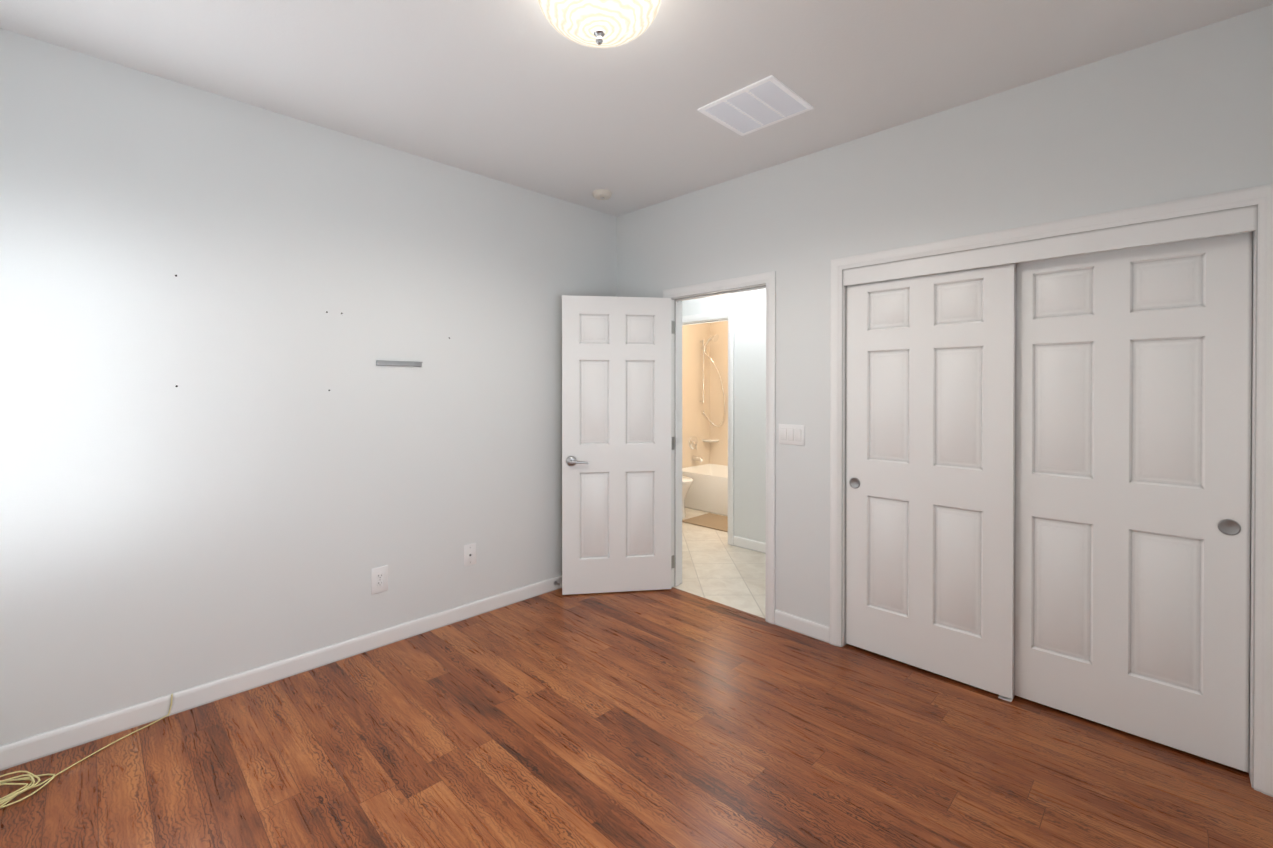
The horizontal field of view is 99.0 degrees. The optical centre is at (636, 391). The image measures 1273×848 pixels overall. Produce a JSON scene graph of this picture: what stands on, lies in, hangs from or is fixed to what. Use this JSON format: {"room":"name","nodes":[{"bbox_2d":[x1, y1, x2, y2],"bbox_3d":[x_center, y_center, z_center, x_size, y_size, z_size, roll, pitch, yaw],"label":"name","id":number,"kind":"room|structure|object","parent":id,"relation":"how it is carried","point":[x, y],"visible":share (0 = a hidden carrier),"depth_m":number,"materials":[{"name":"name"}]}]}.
{"room":"empty bedroom","nodes":[
{"label":"empty bedroom","id":0,"kind":"room"},
{"bbox_2d":[0,28,616,745],"bbox_3d":[-1.453,0.025,2.998,0.120,2.740,3.570,0,1,45],"label":"wall","id":1,"kind":"structure","parent":0,"point":[250,492],"depth_m":2.53,"materials":[{"name":"white paint"}]},
{"bbox_2d":[0,575,561,770],"bbox_3d":[-1.364,1.351,3.003,0.012,0.088,3.450,0,1,45],"label":"baseboard","id":2,"kind":"structure","parent":1,"relation":"attached to","point":[25,750],"depth_m":2.51,"materials":[{"name":"paint"}]},
{"bbox_2d":[371,565,387,594],"bbox_3d":[-1.400,1.030,2.966,0.009,0.140,0.089,0,1,45],"label":"duplex electrical outlet","id":3,"kind":"object","parent":1,"relation":"attached to","point":[379,579],"visible":1,"depth_m":2.96,"materials":[{"name":"plastic"}]},
{"bbox_2d":[376,360,422,366],"bbox_3d":[-1.320,-0.154,3.034,0.016,0.027,0.250,0,1,45],"label":"rail","id":4,"kind":"object","parent":1,"relation":"attached to","point":[396,363],"visible":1,"depth_m":3.03,"materials":[{"name":"grey metal"}]},
{"bbox_2d":[464,543,475,566],"bbox_3d":[-1.024,1.007,3.345,0.008,0.130,0.080,0,1,45],"label":"outlet","id":5,"kind":"object","parent":1,"relation":"attached to","point":[469,554],"visible":1,"depth_m":3.34,"materials":[{"name":"plastic"}]},
{"bbox_2d":[0,507,1272,847],"bbox_3d":[0.217,1.441,3.513,5.240,0.100,6.400,0,1,45],"label":"floor","id":6,"kind":"structure","parent":0,"point":[672,717],"depth_m":2.08,"materials":[{"name":"brown wood"}]},
{"bbox_2d":[0,694,172,808],"bbox_3d":[-2.148,1.355,1.985,0.304,0.091,0.721,0,1,45],"label":"cable","id":7,"kind":"object","parent":6,"relation":"on","point":[10,796],"visible":1,"depth_m":1.94,"materials":[{"name":"beige plastic"}]},
{"bbox_2d":[682,476,692,518],"bbox_3d":[0.346,0.988,6.016,0.622,0.775,0.480,0,1,45],"label":"toilet","id":8,"kind":"object","parent":6,"relation":"on","point":[687,482],"visible":0.17,"depth_m":5.84,"materials":[{"name":"ceramic"}]},
{"bbox_2d":[682,513,727,531],"bbox_3d":[0.876,1.371,5.675,0.670,0.012,0.500,0,1,45],"label":"bath mat","id":9,"kind":"object","parent":6,"relation":"on","point":[714,521],"visible":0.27,"depth_m":5.69,"materials":[{"name":"beige fabric"}]},
{"bbox_2d":[682,464,727,515],"bbox_3d":[1.224,1.160,6.270,1.516,0.426,0.756,0,1,45],"label":"bathtub","id":10,"kind":"object","parent":6,"relation":"on","point":[708,491],"visible":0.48,"depth_m":6.21,"materials":[{"name":"ceramic"}]},
{"bbox_2d":[998,695,1014,701],"bbox_3d":[1.698,1.392,2.492,0.050,0.012,0.088,0,1,45],"label":"trim","id":11,"kind":"structure","parent":6,"relation":"on","point":[1005,698],"depth_m":2.47,"materials":[{"name":"plastic"}]},
{"bbox_2d":[0,0,1272,216],"bbox_3d":[0.203,-1.408,3.402,5.550,0.120,6.750,0,1,45],"label":"ceiling","id":12,"kind":"structure","parent":0,"point":[520,94],"depth_m":2.23,"materials":[{"name":"white paint"}]},
{"bbox_2d":[537,0,661,47],"bbox_3d":[-0.123,-1.241,1.795,0.414,0.194,0.414,0,1,45],"label":"lamp","id":13,"kind":"object","parent":12,"relation":"attached to","point":[601,23],"visible":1,"depth_m":1.77,"materials":[{"name":"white glass"}]},
{"bbox_2d":[592,189,611,199],"bbox_3d":[-0.234,-1.329,3.698,0.134,0.041,0.134,0,1,45],"label":"smoke detector","id":14,"kind":"object","parent":12,"relation":"attached to","point":[601,194],"visible":1,"depth_m":3.66,"materials":[{"name":"plastic"}]},
{"bbox_2d":[698,75,812,135],"bbox_3d":[0.564,-1.339,2.578,0.400,0.011,0.375,0,1,45],"label":"ceiling vent","id":15,"kind":"object","parent":12,"relation":"in","point":[763,103],"visible":1,"depth_m":2.56,"materials":[{"name":"white metal"}]},
{"bbox_2d":[682,323,709,467],"bbox_3d":[0.423,0.001,6.623,0.120,2.740,1.620,0,1,45],"label":"wall","id":16,"kind":"structure","parent":0,"point":[695,422],"depth_m":6.86,"materials":[{"name":"beige tile"}]},
{"bbox_2d":[689,334,724,461],"bbox_3d":[0.890,0.089,6.821,0.274,1.588,0.408,0,1,45],"label":"shower fixture","id":17,"kind":"object","parent":16,"relation":"attached to","point":[693,442],"visible":1,"depth_m":6.87,"materials":[{"name":"silver metal"}]},
{"bbox_2d":[702,439,718,441],"bbox_3d":[0.952,0.637,6.967,0.150,0.035,0.150,0,1,45],"label":"soap","id":18,"kind":"object","parent":16,"relation":"attached to","point":[703,440],"visible":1,"depth_m":6.94,"materials":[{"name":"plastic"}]},
{"bbox_2d":[710,321,727,465],"bbox_3d":[1.647,0.002,6.465,1.840,2.740,0.120,0,1,45],"label":"wall","id":19,"kind":"structure","parent":0,"point":[719,358],"depth_m":6.96,"materials":[{"name":"beige tile"}]},
{"bbox_2d":[682,289,765,542],"bbox_3d":[0.684,0.011,5.139,3.540,2.740,0.120,0,1,45],"label":"wall","id":20,"kind":"structure","parent":0,"point":[748,308],"depth_m":4.76,"materials":[{"name":"white paint"}]},
{"bbox_2d":[682,310,733,545],"bbox_3d":[0.593,0.327,5.219,0.894,2.107,0.138,0,1,45],"label":"door frame","id":21,"kind":"structure","parent":20,"relation":"attached to","point":[729,314],"depth_m":4.88,"materials":[{"name":"paint"}]},
{"bbox_2d":[733,536,765,553],"bbox_3d":[1.339,1.342,4.405,1.323,0.088,0.012,0,1,45],"label":"baseboard","id":22,"kind":"structure","parent":20,"relation":"attached to","point":[750,544],"depth_m":4.75,"materials":[{"name":"paint"}]},
{"bbox_2d":[617,4,1272,626],"bbox_3d":[0.489,0.020,3.671,5.330,2.740,0.120,0,1,45],"label":"wall","id":23,"kind":"structure","parent":0,"point":[1183,116],"depth_m":2.63,"materials":[{"name":"white paint"}]},
{"bbox_2d":[562,295,671,594],"bbox_3d":[-0.128,0.367,3.753,0.767,2.030,0.157,0,0,-8],"label":"bedroom door","id":24,"kind":"structure","parent":23,"relation":"in","point":[616,444],"depth_m":3.73,"materials":[{"name":"paint"}]},
{"bbox_2d":[663,271,775,623],"bbox_3d":[0.550,0.337,3.600,0.894,2.107,0.138,0,1,45],"label":"door frame","id":25,"kind":"structure","parent":23,"relation":"attached to","point":[768,279],"depth_m":3.48,"materials":[{"name":"paint"}]},
{"bbox_2d":[779,424,804,445],"bbox_3d":[0.901,0.254,3.170,0.165,0.118,0.012,0,1,45],"label":"light switch","id":26,"kind":"object","parent":23,"relation":"attached to","point":[790,434],"visible":1,"depth_m":3.17,"materials":[{"name":"plastic"}]},
{"bbox_2d":[774,609,829,642],"bbox_3d":[0.950,1.350,3.129,0.346,0.088,0.012,0,1,45],"label":"baseboard","id":27,"kind":"structure","parent":23,"relation":"attached to","point":[813,629],"depth_m":3.12,"materials":[{"name":"paint"}]},
{"bbox_2d":[845,263,1015,698],"bbox_3d":[1.428,0.366,2.719,0.765,2.035,0.038,0,1,45],"label":"closet door","id":28,"kind":"structure","parent":23,"relation":"in","point":[930,465],"depth_m":2.67,"materials":[{"name":"paint"}]},
{"bbox_2d":[830,184,1272,796],"bbox_3d":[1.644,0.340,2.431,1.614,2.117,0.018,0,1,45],"label":"trim","id":29,"kind":"structure","parent":23,"relation":"attached to","point":[1260,198],"depth_m":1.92,"materials":[{"name":"paint"}]},
{"bbox_2d":[1014,231,1252,772],"bbox_3d":[1.966,0.369,2.251,0.765,2.035,0.038,0,1,45],"label":"closet door","id":30,"kind":"structure","parent":23,"relation":"in","point":[1133,381],"depth_m":2.18,"materials":[{"name":"paint"}]}
]}

